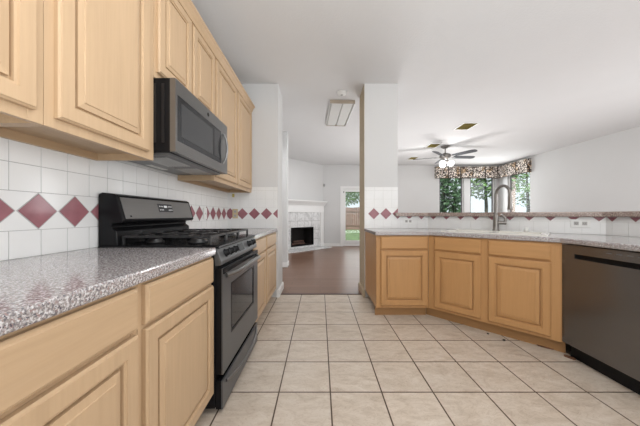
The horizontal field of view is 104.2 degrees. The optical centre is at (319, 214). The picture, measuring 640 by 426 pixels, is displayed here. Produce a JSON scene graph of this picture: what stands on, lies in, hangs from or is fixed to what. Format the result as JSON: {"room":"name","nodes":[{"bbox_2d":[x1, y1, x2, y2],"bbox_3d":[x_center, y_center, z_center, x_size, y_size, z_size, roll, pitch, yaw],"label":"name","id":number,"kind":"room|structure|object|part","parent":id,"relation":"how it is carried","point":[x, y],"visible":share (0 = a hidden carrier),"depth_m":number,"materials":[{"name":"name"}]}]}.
{"room":"kitchen","nodes":[
{"label":"kitchen","id":0,"kind":"room"},
{"bbox_2d":[0,137,227,260],"bbox_3d":[-1.281,-0.325,0.545,0.128,2.830,6.290,0,0,0],"label":"wall","id":1,"kind":"structure","parent":0,"point":[49,199],"depth_m":1.19,"materials":[{"name":"white tile"}]},
{"bbox_2d":[0,0,42,124],"bbox_3d":[-1.049,-0.838,0.507,0.332,1.085,0.615,0,0,0],"label":"upper cabinet","id":2,"kind":"object","parent":1,"relation":"attached to","point":[21,21],"visible":1,"depth_m":0.74,"materials":[{"name":"brown wood"}]},
{"bbox_3d":[-0.893,-0.835,0.516,0.018,0.880,0.403,0,0,0],"label":"raised panel","id":3,"kind":"part","parent":2,"relation":"part of","materials":[{"name":"brown wood"}]},
{"bbox_2d":[0,0,152,160],"bbox_3d":[-1.049,-0.838,1.086,0.332,1.085,0.538,0,0,0],"label":"upper cabinet","id":4,"kind":"object","parent":1,"relation":"attached to","point":[98,54],"visible":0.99,"depth_m":1.03,"materials":[{"name":"brown wood"}]},
{"bbox_3d":[-1.206,-0.312,1.086,0.018,0.035,0.506,0,0,0],"label":"rail","id":5,"kind":"part","parent":4,"relation":"part of","materials":[{"name":"brown wood"}]},
{"bbox_3d":[-0.895,-0.835,1.073,0.022,1.010,0.453,0,0,0],"label":"door","id":6,"kind":"part","parent":4,"relation":"part of","materials":[{"name":"brown wood"}]},
{"bbox_3d":[-0.893,-0.835,1.073,0.018,0.880,0.323,0,0,0],"label":"raised panel","id":7,"kind":"part","parent":4,"relation":"part of","materials":[{"name":"brown wood"}]},
{"bbox_2d":[153,0,214,114],"bbox_3d":[-1.049,-1.067,1.740,0.332,0.625,0.766,0,0,0],"label":"upper cabinet","id":8,"kind":"object","parent":1,"relation":"attached to","point":[180,52],"visible":0.47,"depth_m":1.59,"materials":[{"name":"brown wood"}]},
{"bbox_3d":[-0.916,-1.067,1.740,0.020,0.625,0.766,0,0,0],"label":"frame","id":9,"kind":"part","parent":8,"relation":"part of","materials":[{"name":"brown wood"}]},
{"bbox_3d":[-0.895,-1.065,1.550,0.022,0.550,0.350,0,0,0],"label":"door","id":10,"kind":"part","parent":8,"relation":"part of","materials":[{"name":"brown wood"}]},
{"bbox_3d":[-0.893,-1.065,1.550,0.018,0.420,0.220,0,0,0],"label":"raised panel","id":11,"kind":"part","parent":8,"relation":"part of","materials":[{"name":"brown wood"}]},
{"bbox_2d":[129,78,227,174],"bbox_3d":[-0.981,-0.541,1.740,0.464,0.418,0.764,0,0,0],"label":"microwave","id":12,"kind":"object","parent":8,"relation":"attached to","point":[188,138],"visible":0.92,"depth_m":1.52,"materials":[{"name":"grey metal"}]},
{"bbox_3d":[-1.016,-0.341,1.741,0.353,0.012,0.702,0,0,0],"label":"underside panel","id":13,"kind":"part","parent":12,"relation":"part of","materials":[{"name":"grey metal"}]},
{"bbox_3d":[-0.805,-0.548,1.741,0.030,0.403,0.762,0,0,0],"label":"frame","id":14,"kind":"part","parent":12,"relation":"part of","materials":[{"name":"grey metal"}]},
{"bbox_3d":[-0.806,-0.540,1.685,0.028,0.256,0.610,0,0,0],"label":"door","id":15,"kind":"part","parent":12,"relation":"part of","materials":[{"name":"clear glass"}]},
{"bbox_3d":[-0.772,-0.541,2.032,0.046,0.248,0.018,0,0,0],"label":"handle","id":16,"kind":"part","parent":12,"relation":"part of","materials":[{"name":"grey metal"}]},
{"bbox_3d":[-0.895,-1.065,1.929,0.022,0.550,0.357,0,0,0],"label":"door","id":17,"kind":"part","parent":8,"relation":"part of","materials":[{"name":"brown wood"}]},
{"bbox_3d":[-0.893,-1.065,1.929,0.018,0.420,0.227,0,0,0],"label":"raised panel","id":18,"kind":"part","parent":8,"relation":"part of","materials":[{"name":"brown wood"}]},
{"bbox_2d":[203,208,206,218],"bbox_3d":[-1.209,-0.015,2.630,0.014,0.120,0.074,0,0,0],"label":"wall switch","id":19,"kind":"object","parent":1,"relation":"attached to","point":[204,209],"visible":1,"depth_m":2.62,"materials":[{"name":"white plastic"}]},
{"bbox_2d":[178,58,251,192],"bbox_3d":[-1.049,-0.838,2.708,0.332,1.085,1.166,0,0,0],"label":"upper cabinet","id":20,"kind":"object","parent":1,"relation":"attached to","point":[231,109],"visible":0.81,"depth_m":2.57,"materials":[{"name":"brown wood"}]},
{"bbox_3d":[-1.206,-0.312,2.708,0.018,0.035,1.134,0,0,0],"label":"rail","id":21,"kind":"part","parent":20,"relation":"part of","materials":[{"name":"brown wood"}]},
{"bbox_2d":[178,0,254,111],"bbox_3d":[-0.888,-1.397,1.746,0.056,0.077,3.091,0,0,0],"label":"crown molding","id":22,"kind":"structure","parent":20,"relation":"attached to","point":[188,6],"depth_m":2.05,"materials":[{"name":"brown wood"}]},
{"bbox_3d":[-0.895,-0.835,2.405,0.022,1.010,0.527,0,0,0],"label":"door","id":23,"kind":"part","parent":20,"relation":"part of","materials":[{"name":"brown wood"}]},
{"bbox_3d":[-0.893,-0.835,2.405,0.018,0.880,0.397,0,0,0],"label":"raised panel","id":24,"kind":"part","parent":20,"relation":"part of","materials":[{"name":"brown wood"}]},
{"bbox_3d":[-0.916,-0.838,2.708,0.020,1.085,1.166,0,0,0],"label":"frame","id":25,"kind":"part","parent":20,"relation":"part of","materials":[{"name":"brown wood"}]},
{"bbox_3d":[-0.895,-0.835,2.970,0.022,1.010,0.540,0,0,0],"label":"door","id":26,"kind":"part","parent":20,"relation":"part of","materials":[{"name":"brown wood"}]},
{"bbox_3d":[-0.893,-0.835,2.970,0.018,0.880,0.410,0,0,0],"label":"raised panel","id":27,"kind":"part","parent":20,"relation":"part of","materials":[{"name":"brown wood"}]},
{"bbox_2d":[228,84,281,296],"bbox_3d":[-0.891,-0.325,3.491,0.668,2.830,0.398,0,0,0],"label":"wall","id":28,"kind":"structure","parent":0,"point":[262,207],"depth_m":3.30,"materials":[{"name":"white paint"}]},
{"bbox_2d":[232,209,237,217],"bbox_3d":[-1.120,-0.018,3.287,0.072,0.125,0.009,0,0,0],"label":"outlet","id":29,"kind":"object","parent":28,"relation":"attached to","point":[234,211],"visible":1,"depth_m":3.29,"materials":[{"name":"beige plastic"}]},
{"bbox_2d":[276,282,283,297],"bbox_3d":[-0.556,1.040,3.495,0.037,0.100,0.418,0,0,0],"label":"baseboard","id":30,"kind":"structure","parent":28,"relation":"attached to","point":[279,291],"depth_m":3.39,"materials":[{"name":"white paint"}]},
{"bbox_2d":[281,293,361,294],"bbox_3d":[0.020,1.087,3.425,1.160,0.006,0.040,0,0,0],"label":"trim","id":31,"kind":"structure","parent":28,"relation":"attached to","point":[281,293],"depth_m":3.40,"materials":[{"name":"wood"}]},
{"bbox_2d":[282,132,287,261],"bbox_3d":[-1.345,-0.325,5.310,1.310,2.830,0.220,0,0,0],"label":"wall","id":32,"kind":"structure","parent":0,"point":[284,134],"depth_m":5.20,"materials":[{"name":"white paint"}]},
{"bbox_2d":[282,260,288,266],"bbox_3d":[-1.333,1.040,5.310,1.315,0.100,0.248,0,0,0],"label":"baseboard","id":33,"kind":"structure","parent":32,"relation":"attached to","point":[284,264],"depth_m":5.19,"materials":[{"name":"white paint"}]},
{"bbox_2d":[288,158,322,249],"bbox_3d":[-1.034,-0.325,7.654,3.100,2.830,0.140,0,0,-45],"label":"wall","id":34,"kind":"structure","parent":0,"point":[305,179],"depth_m":8.09,"materials":[{"name":"white paint"}]},
{"bbox_2d":[360,84,397,296],"bbox_3d":[0.808,-0.325,3.491,0.444,2.830,0.398,0,0,0],"label":"wall column","id":35,"kind":"structure","parent":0,"point":[378,102],"depth_m":3.30,"materials":[{"name":"white paint"}]},
{"bbox_2d":[358,282,364,297],"bbox_3d":[0.584,1.040,3.495,0.032,0.100,0.418,0,0,0],"label":"baseboard","id":36,"kind":"structure","parent":35,"relation":"attached to","point":[361,289],"depth_m":3.41,"materials":[{"name":"beige wood"}]},
{"bbox_2d":[323,165,498,242],"bbox_3d":[3.145,-0.325,8.770,6.490,2.830,0.140,0,0,0],"label":"wall","id":37,"kind":"structure","parent":0,"point":[418,190],"depth_m":8.70,"materials":[{"name":"white paint"}]},
{"bbox_2d":[324,243,339,245],"bbox_3d":[0.415,1.040,8.693,0.570,0.100,0.014,0,0,0],"label":"baseboard","id":38,"kind":"structure","parent":37,"relation":"attached to","point":[325,244],"depth_m":8.69,"materials":[{"name":"white paint"}]},
{"bbox_2d":[340,186,359,245],"bbox_3d":[1.220,0.045,8.691,1.020,2.090,0.018,0,0,0],"label":"trim","id":39,"kind":"structure","parent":37,"relation":"attached to","point":[341,187],"depth_m":8.68,"materials":[{"name":"white paint"}]},
{"bbox_2d":[343,189,359,245],"bbox_3d":[1.220,0.087,8.727,0.830,1.985,0.095,0,0,0],"label":"door","id":40,"kind":"structure","parent":37,"relation":"in","point":[345,242],"depth_m":8.73,"materials":[{"name":"white paint"}]},
{"bbox_2d":[439,178,462,212],"bbox_3d":[4.594,-0.510,8.730,0.952,1.700,0.140,0,0,0],"label":"window","id":41,"kind":"structure","parent":37,"relation":"in","point":[439,178],"depth_m":8.76,"materials":[{"name":"white paint"}]},
{"bbox_2d":[434,167,496,178],"bbox_3d":[5.060,-1.466,8.639,2.120,0.408,0.122,0,0,0],"label":"window valance","id":42,"kind":"object","parent":37,"relation":"attached to","point":[445,172],"visible":0.98,"depth_m":8.58,"materials":[{"name":"fabric"}]},
{"bbox_3d":[4.212,-1.470,8.588,0.388,0.400,0.015,0,0,0],"label":"fabric panel","id":43,"kind":"part","parent":42,"relation":"part of","materials":[{"name":"multicoloured fabric"}]},
{"bbox_3d":[4.636,-1.470,8.588,0.388,0.400,0.015,0,0,0],"label":"fabric panel","id":44,"kind":"part","parent":42,"relation":"part of","materials":[{"name":"multicoloured fabric"}]},
{"bbox_3d":[5.060,-1.470,8.588,0.388,0.400,0.015,0,0,0],"label":"fabric panel","id":45,"kind":"part","parent":42,"relation":"part of","materials":[{"name":"multicoloured fabric"}]},
{"bbox_3d":[5.484,-1.470,8.588,0.388,0.400,0.015,0,0,0],"label":"fabric panel","id":46,"kind":"part","parent":42,"relation":"part of","materials":[{"name":"multicoloured fabric"}]},
{"bbox_3d":[5.908,-1.470,8.588,0.388,0.400,0.015,0,0,0],"label":"fabric panel","id":47,"kind":"part","parent":42,"relation":"part of","materials":[{"name":"multicoloured fabric"}]},
{"bbox_2d":[470,178,493,211],"bbox_3d":[5.675,-0.510,8.730,0.950,1.700,0.140,0,0,0],"label":"window","id":48,"kind":"structure","parent":37,"relation":"in","point":[492,179],"depth_m":8.76,"materials":[{"name":"white paint"}]},
{"bbox_2d":[191,0,639,164],"bbox_3d":[2.150,-1.800,3.150,8.700,0.120,11.500,0,0,0],"label":"ceiling","id":49,"kind":"structure","parent":0,"point":[537,76],"depth_m":2.88,"materials":[{"name":"paint"}]},
{"bbox_2d":[326,100,354,125],"bbox_3d":[0.321,-1.715,4.250,0.380,0.050,0.970,0,0,-3],"label":"ceiling light","id":50,"kind":"object","parent":49,"relation":"attached to","point":[339,111],"visible":1,"depth_m":4.12,"materials":[{"name":"white plastic"}]},
{"bbox_2d":[327,103,340,124],"bbox_3d":[0.231,-1.707,4.246,0.168,0.024,0.930,0,0,-2],"label":"diffuser","id":51,"kind":"object","parent":50,"relation":"attached to","point":[334,111],"depth_m":4.19,"materials":[{"name":"white plastic"}]},
{"bbox_2d":[336,104,352,125],"bbox_3d":[0.411,-1.707,4.254,0.168,0.024,0.930,0,0,-2],"label":"diffuser","id":52,"kind":"object","parent":50,"relation":"attached to","point":[344,112],"depth_m":4.20,"materials":[{"name":"white plastic"}]},
{"bbox_2d":[337,90,346,95],"bbox_3d":[0.310,-1.718,3.530,0.136,0.045,0.136,0,0,0],"label":"smoke detector","id":53,"kind":"object","parent":49,"relation":"attached to","point":[340,92],"visible":1,"depth_m":3.49,"materials":[{"name":"white plastic"}]},
{"bbox_2d":[424,143,441,147],"bbox_3d":[2.830,-1.732,6.240,0.280,0.016,0.380,0,0,0],"label":"ceiling vent","id":54,"kind":"object","parent":49,"relation":"in","point":[432,145],"visible":1,"depth_m":6.23,"materials":[{"name":"gold metal"}]},
{"bbox_2d":[413,145,476,167],"bbox_3d":[3.199,-1.482,6.340,1.478,0.515,1.436,0,0,0],"label":"ceiling fan","id":55,"kind":"object","parent":49,"relation":"hanging from","point":[444,157],"visible":1,"depth_m":6.20,"materials":[{"name":"silver metal"}]},
{"bbox_3d":[3.063,-1.295,6.225,0.160,0.140,0.158,0,0,0],"label":"globe","id":56,"kind":"part","parent":55,"relation":"part of","materials":[{"name":"white glass"}]},
{"bbox_3d":[3.288,-1.295,6.245,0.160,0.140,0.158,0,0,0],"label":"globe","id":57,"kind":"part","parent":55,"relation":"part of","materials":[{"name":"white glass"}]},
{"bbox_3d":[3.654,-1.469,6.334,0.570,0.040,0.140,0,0,-4],"label":"blade","id":58,"kind":"part","parent":55,"relation":"part of","materials":[{"name":"grey wood"}]},
{"bbox_3d":[3.413,-1.469,5.880,0.140,0.040,0.570,0,0,-30],"label":"blade","id":59,"kind":"part","parent":55,"relation":"part of","materials":[{"name":"grey wood"}]},
{"bbox_2d":[453,122,479,129],"bbox_3d":[2.860,-1.732,4.880,0.300,0.016,0.400,0,0,0],"label":"ceiling vent","id":60,"kind":"object","parent":49,"relation":"in","point":[466,125],"visible":1,"depth_m":4.84,"materials":[{"name":"metal"}]},
{"bbox_2d":[195,246,639,425],"bbox_3d":[2.150,1.120,3.125,8.500,0.060,11.450,0,0,0],"label":"floor","id":61,"kind":"structure","parent":0,"point":[314,360],"depth_m":1.71,"materials":[{"name":"beige tile"}]},
{"bbox_2d":[0,285,138,425],"bbox_3d":[-0.895,0.653,0.402,0.656,0.874,0.803,0,0,0],"label":"base cabinet","id":62,"kind":"object","parent":61,"relation":"on","point":[79,366],"visible":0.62,"depth_m":0.59,"materials":[{"name":"brown wood"}]},
{"bbox_3d":[-0.579,0.669,0.454,0.022,0.582,0.667,0,0,0],"label":"door","id":63,"kind":"part","parent":62,"relation":"part of","materials":[{"name":"brown wood"}]},
{"bbox_3d":[-0.577,0.669,0.454,0.018,0.452,0.537,0,0,0],"label":"raised panel","id":64,"kind":"part","parent":62,"relation":"part of","materials":[{"name":"brown wood"}]},
{"bbox_2d":[0,248,215,336],"bbox_3d":[-0.889,0.196,0.527,0.653,0.040,1.654,0,0,0],"label":"countertop","id":65,"kind":"structure","parent":62,"relation":"on","point":[35,289],"depth_m":0.74,"materials":[{"name":"grey stone"}]},
{"bbox_2d":[137,257,213,425],"bbox_3d":[-0.895,0.653,1.079,0.656,0.874,0.547,0,0,0],"label":"base cabinet","id":66,"kind":"object","parent":61,"relation":"on","point":[175,331],"visible":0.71,"depth_m":0.99,"materials":[{"name":"brown wood"}]},
{"bbox_3d":[-0.579,0.296,1.081,0.022,0.132,0.515,0,0,0],"label":"drawer","id":67,"kind":"part","parent":66,"relation":"part of","materials":[{"name":"brown wood"}]},
{"bbox_3d":[-0.577,0.669,1.081,0.018,0.452,0.385,0,0,0],"label":"raised panel","id":68,"kind":"part","parent":66,"relation":"part of","materials":[{"name":"brown wood"}]},
{"bbox_2d":[98,192,260,408],"bbox_3d":[-0.842,0.483,1.741,0.742,1.214,0.764,0,0,0],"label":"gas stove","id":69,"kind":"object","parent":61,"relation":"on","point":[125,221],"visible":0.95,"depth_m":1.50,"materials":[{"name":"black metal"}]},
{"bbox_3d":[-0.993,0.154,1.500,0.099,0.028,0.099,0,0,0],"label":"burner","id":70,"kind":"part","parent":69,"relation":"part of","materials":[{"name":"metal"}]},
{"bbox_2d":[98,234,254,248],"bbox_3d":[-0.883,0.173,1.741,0.660,0.025,0.764,0,0,0],"label":"cooktop","id":71,"kind":"object","parent":69,"relation":"in","point":[232,240],"depth_m":1.46,"materials":[{"name":"black metal"}]},
{"bbox_3d":[-0.733,0.154,1.500,0.117,0.028,0.117,0,0,0],"label":"burner","id":72,"kind":"part","parent":69,"relation":"part of","materials":[{"name":"metal"}]},
{"bbox_3d":[-0.543,0.221,1.455,0.036,0.047,0.048,0,0,0],"label":"knob","id":73,"kind":"part","parent":69,"relation":"part of","materials":[{"name":"black plastic"}]},
{"bbox_3d":[-0.733,0.154,1.980,0.130,0.028,0.130,0,0,0],"label":"burner","id":74,"kind":"part","parent":69,"relation":"part of","materials":[{"name":"metal"}]},
{"bbox_3d":[-0.561,0.233,1.741,0.044,0.094,0.762,0,0,0],"label":"control panel","id":75,"kind":"part","parent":69,"relation":"part of","materials":[{"name":"metal"}]},
{"bbox_3d":[-0.552,0.989,1.741,0.038,0.153,0.754,0,0,0],"label":"storage drawer","id":76,"kind":"part","parent":69,"relation":"part of","materials":[{"name":"metal"}]},
{"bbox_3d":[-0.551,0.585,1.741,0.040,0.580,0.754,0,0,0],"label":"oven door","id":77,"kind":"part","parent":69,"relation":"part of","materials":[{"name":"metal"}]},
{"bbox_3d":[-0.549,0.221,1.733,0.020,0.048,0.107,0,0,0],"label":"badge plate","id":78,"kind":"part","parent":69,"relation":"part of","materials":[{"name":"grey metal"}]},
{"bbox_3d":[-0.513,0.948,1.741,0.053,0.042,0.667,0,0,0],"label":"drawer pull","id":79,"kind":"part","parent":69,"relation":"part of","materials":[{"name":"grey metal"}]},
{"bbox_3d":[-0.505,0.334,1.741,0.069,0.036,0.693,0,0,0],"label":"door handle","id":80,"kind":"part","parent":69,"relation":"part of","materials":[{"name":"grey metal"}]},
{"bbox_2d":[253,232,275,321],"bbox_3d":[-0.895,0.653,2.713,0.656,0.874,1.166,0,0,0],"label":"base cabinet","id":81,"kind":"object","parent":61,"relation":"on","point":[266,246],"visible":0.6,"depth_m":2.68,"materials":[{"name":"brown wood"}]},
{"bbox_2d":[214,228,276,238],"bbox_3d":[-0.889,0.196,2.709,0.653,0.040,1.163,0,0,0],"label":"countertop","id":82,"kind":"structure","parent":81,"relation":"on","point":[258,232],"depth_m":2.66,"materials":[{"name":"grey stone"}]},
{"bbox_3d":[-0.579,0.296,2.395,0.022,0.132,0.480,0,0,0],"label":"drawer","id":83,"kind":"part","parent":81,"relation":"part of","materials":[{"name":"brown wood"}]},
{"bbox_3d":[-0.579,0.669,2.395,0.022,0.582,0.480,0,0,0],"label":"door","id":84,"kind":"part","parent":81,"relation":"part of","materials":[{"name":"brown wood"}]},
{"bbox_3d":[-0.577,0.669,2.395,0.018,0.452,0.350,0,0,0],"label":"raised panel","id":85,"kind":"part","parent":81,"relation":"part of","materials":[{"name":"brown wood"}]},
{"bbox_3d":[-0.579,0.296,2.958,0.022,0.132,0.565,0,0,0],"label":"drawer","id":86,"kind":"part","parent":81,"relation":"part of","materials":[{"name":"brown wood"}]},
{"bbox_3d":[-0.579,0.669,2.958,0.022,0.582,0.565,0,0,0],"label":"door","id":87,"kind":"part","parent":81,"relation":"part of","materials":[{"name":"brown wood"}]},
{"bbox_3d":[-0.577,0.669,2.958,0.018,0.452,0.435,0,0,0],"label":"raised panel","id":88,"kind":"part","parent":81,"relation":"part of","materials":[{"name":"brown wood"}]},
{"bbox_2d":[288,199,331,253],"bbox_3d":[-0.600,0.310,7.952,2.055,1.560,0.950,0,0,-45],"label":"fireplace","id":89,"kind":"object","parent":61,"relation":"on","point":[305,217],"visible":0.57,"depth_m":8.16,"materials":[{"name":"white tile"}]},
{"bbox_3d":[-0.567,0.690,7.979,0.956,0.596,0.048,0,0,-45],"label":"firebox frame","id":90,"kind":"part","parent":89,"relation":"part of","materials":[{"name":"black metal"}]},
{"bbox_2d":[288,199,326,205],"bbox_3d":[-0.546,-0.390,7.897,2.055,0.160,0.195,0,0,-45],"label":"mantel shelf","id":91,"kind":"object","parent":89,"relation":"attached to","point":[291,202],"depth_m":7.92,"materials":[{"name":"white paint"}]},
{"bbox_2d":[365,231,427,314],"bbox_3d":[0.877,0.653,2.965,0.555,0.874,0.666,0,0,0],"label":"base cabinet","id":92,"kind":"object","parent":61,"relation":"on","point":[396,266],"visible":1,"depth_m":2.64,"materials":[{"name":"brown wood"}]},
{"bbox_3d":[0.891,0.296,2.644,0.492,0.132,0.022,0,0,0],"label":"drawer","id":93,"kind":"part","parent":92,"relation":"part of","materials":[{"name":"brown wood"}]},
{"bbox_3d":[0.891,0.669,2.644,0.492,0.582,0.022,0,0,0],"label":"door","id":94,"kind":"part","parent":92,"relation":"part of","materials":[{"name":"brown wood"}]},
{"bbox_3d":[0.891,0.669,2.642,0.362,0.452,0.018,0,0,0],"label":"raised panel","id":95,"kind":"part","parent":92,"relation":"part of","materials":[{"name":"brown wood"}]},
{"bbox_2d":[426,235,565,352],"bbox_3d":[1.718,0.653,2.516,1.090,0.874,0.642,0,0,45],"label":"base cabinet","id":96,"kind":"object","parent":61,"relation":"on","point":[508,288],"visible":0.91,"depth_m":2.20,"materials":[{"name":"brown wood"}]},
{"bbox_3d":[1.341,0.669,2.453,0.288,0.452,0.018,0,0,45],"label":"raised panel","id":97,"kind":"part","parent":96,"relation":"part of","materials":[{"name":"brown wood"}]},
{"bbox_3d":[1.342,0.296,2.454,0.418,0.132,0.022,0,0,45],"label":"drawer","id":98,"kind":"part","parent":96,"relation":"part of","materials":[{"name":"brown wood"}]},
{"bbox_3d":[1.342,0.669,2.454,0.418,0.582,0.022,0,0,45],"label":"door","id":99,"kind":"part","parent":96,"relation":"part of","materials":[{"name":"brown wood"}]},
{"bbox_2d":[364,228,639,251],"bbox_3d":[1.806,0.196,1.961,1.474,0.060,3.504,0,0,-29],"label":"countertop","id":100,"kind":"structure","parent":96,"relation":"on","point":[603,241],"depth_m":2.06,"materials":[{"name":"grey stone"}]},
{"bbox_2d":[441,229,550,235],"bbox_3d":[1.740,0.266,2.503,0.830,0.201,0.490,0,0,45],"label":"sink","id":101,"kind":"object","parent":100,"relation":"in","point":[451,230],"visible":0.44,"depth_m":2.47,"materials":[{"name":"beige ceramic"}]},
{"bbox_2d":[492,184,512,230],"bbox_3d":[1.905,-0.075,2.574,0.132,0.482,0.226,0,0,0],"label":"faucet","id":102,"kind":"object","parent":100,"relation":"on","point":[496,222],"visible":1,"depth_m":2.62,"materials":[{"name":"silver metal"}]},
{"bbox_3d":[1.929,0.043,2.633,0.087,0.116,0.042,0,0,19],"label":"lever","id":103,"kind":"part","parent":102,"relation":"part of","materials":[{"name":"silver metal"}]},
{"bbox_3d":[1.885,-0.160,2.569,0.029,0.312,0.199,0,0,-8],"label":"spout","id":104,"kind":"part","parent":102,"relation":"part of","materials":[{"name":"silver metal"}]},
{"bbox_3d":[1.677,0.669,2.116,0.290,0.452,0.018,0,0,45],"label":"raised panel","id":105,"kind":"part","parent":96,"relation":"part of","materials":[{"name":"brown wood"}]},
{"bbox_3d":[1.679,0.296,2.118,0.420,0.132,0.022,0,0,45],"label":"drawer","id":106,"kind":"part","parent":96,"relation":"part of","materials":[{"name":"brown wood"}]},
{"bbox_3d":[1.679,0.669,2.118,0.420,0.582,0.022,0,0,45],"label":"door","id":107,"kind":"part","parent":96,"relation":"part of","materials":[{"name":"brown wood"}]},
{"bbox_2d":[564,354,575,359],"bbox_3d":[1.905,1.085,1.899,0.028,0.010,0.068,0,0,-26],"label":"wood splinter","id":108,"kind":"object","parent":61,"relation":"on","point":[565,355],"visible":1,"depth_m":1.90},
{"bbox_2d":[562,244,639,394],"bbox_3d":[2.178,0.656,1.623,0.613,0.868,0.604,0,0,0],"label":"dishwasher","id":109,"kind":"object","parent":61,"relation":"on","point":[601,286],"visible":0.97,"depth_m":1.65,"materials":[{"name":"grey metal"}]},
{"bbox_2d":[398,216,639,296],"bbox_3d":[2.204,0.553,2.042,0.984,1.073,3.515,0,0,-27],"label":"wall","id":110,"kind":"structure","parent":0,"point":[614,226],"depth_m":2.54,"materials":[{"name":"white tile"}]},
{"bbox_2d":[404,218,412,223],"bbox_3d":[1.165,0.082,3.287,0.115,0.072,0.009,0,0,0],"label":"outlet","id":111,"kind":"object","parent":110,"relation":"attached to","point":[406,220],"visible":1,"depth_m":3.29,"materials":[{"name":"white plastic"}]},
{"bbox_2d":[395,211,639,216],"bbox_3d":[2.226,-0.006,2.084,1.161,0.047,3.670,0,0,-27],"label":"bar ledge","id":112,"kind":"object","parent":110,"relation":"on","point":[611,213],"visible":0.84,"depth_m":2.48,"materials":[{"name":"grey stone"}]},
{"bbox_2d":[570,219,590,227],"bbox_3d":[2.408,0.077,2.303,0.130,0.075,0.009,0,0,45],"label":"outlet","id":113,"kind":"object","parent":110,"relation":"attached to","point":[585,223],"visible":1,"depth_m":2.30,"materials":[{"name":"white plastic"}]},
{"bbox_2d":[499,126,639,211],"bbox_3d":[6.320,-0.325,4.450,0.140,2.830,8.500,0,0,0],"label":"wall","id":114,"kind":"structure","parent":0,"point":[600,174],"depth_m":5.77,"materials":[{"name":"white paint"}]},
{"bbox_2d":[495,159,530,178],"bbox_3d":[6.189,-1.466,8.030,0.122,0.408,1.340,0,0,0],"label":"window valance","id":115,"kind":"object","parent":114,"relation":"attached to","point":[522,166],"visible":0.96,"depth_m":7.85,"materials":[{"name":"fabric"}]},
{"bbox_3d":[6.138,-1.470,8.477,0.015,0.400,0.411,0,0,0],"label":"fabric panel","id":116,"kind":"part","parent":115,"relation":"part of","materials":[{"name":"multicoloured fabric"}]},
{"bbox_3d":[6.138,-1.470,8.030,0.015,0.400,0.411,0,0,0],"label":"fabric panel","id":117,"kind":"part","parent":115,"relation":"part of","materials":[{"name":"multicoloured fabric"}]},
{"bbox_3d":[6.138,-1.470,7.583,0.015,0.400,0.411,0,0,0],"label":"fabric panel","id":118,"kind":"part","parent":115,"relation":"part of","materials":[{"name":"multicoloured fabric"}]},
{"bbox_3d":[6.190,-1.470,7.366,0.120,0.400,0.012,0,0,0],"label":"panel","id":119,"kind":"part","parent":115,"relation":"part of","materials":[{"name":"fabric"}]},
{"bbox_2d":[509,172,527,211],"bbox_3d":[6.280,-0.510,7.855,0.140,1.700,0.970,0,0,0],"label":"window","id":120,"kind":"structure","parent":114,"relation":"in","point":[510,177],"depth_m":8.25,"materials":[{"name":"white paint"}]},
{"label":"outside","id":121,"kind":"structure","parent":0,"visible":0},
{"bbox_2d":[346,230,359,239],"bbox_3d":[6.500,1.190,12.500,37.000,0.040,35.000,0,0,0],"label":"ground","id":122,"kind":"structure","parent":121,"point":[350,234],"depth_m":14.58,"materials":[{"name":"green plant"}]},
{"bbox_2d":[346,207,359,229],"bbox_3d":[0.500,0.270,19.985,7.000,1.800,0.070,0,0,0],"label":"fence","id":123,"kind":"object","parent":122,"relation":"on","point":[352,214],"visible":0.21,"depth_m":20.00,"materials":[{"name":"brown wood"}]},
{"bbox_2d":[346,192,359,206],"bbox_3d":[1.962,-1.142,21.794,4.120,4.632,2.952,0,0,0],"label":"tree","id":124,"kind":"object","parent":122,"relation":"on","point":[352,199],"visible":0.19,"depth_m":21.40,"materials":[{"name":"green plant"}]},
{"bbox_2d":[440,178,460,212],"bbox_3d":[5.715,-0.944,12.001,2.805,4.245,2.106,0,0,0],"label":"tree","id":125,"kind":"object","parent":122,"relation":"on","point":[451,201],"visible":0.22,"depth_m":11.46,"materials":[{"name":"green plant"}]},
{"bbox_2d":[459,174,519,211],"bbox_3d":[8.392,-1.157,12.589,3.021,4.663,2.264,0,0,0],"label":"tree","id":126,"kind":"object","parent":122,"relation":"on","point":[482,185],"visible":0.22,"depth_m":12.49,"materials":[{"name":"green plant"}]},
{"bbox_2d":[512,177,516,211],"bbox_3d":[9.325,-0.330,12.275,0.410,3.000,0.410,0,0,0],"label":"brick pillar","id":127,"kind":"structure","parent":122,"relation":"on","point":[515,178],"depth_m":12.10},
{"bbox_2d":[515,172,529,211],"bbox_3d":[11.200,-1.046,13.382,2.653,4.441,1.942,0,0,0],"label":"tree","id":128,"kind":"object","parent":122,"relation":"on","point":[527,189],"visible":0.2,"depth_m":13.38,"materials":[{"name":"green plant"}]}
]}

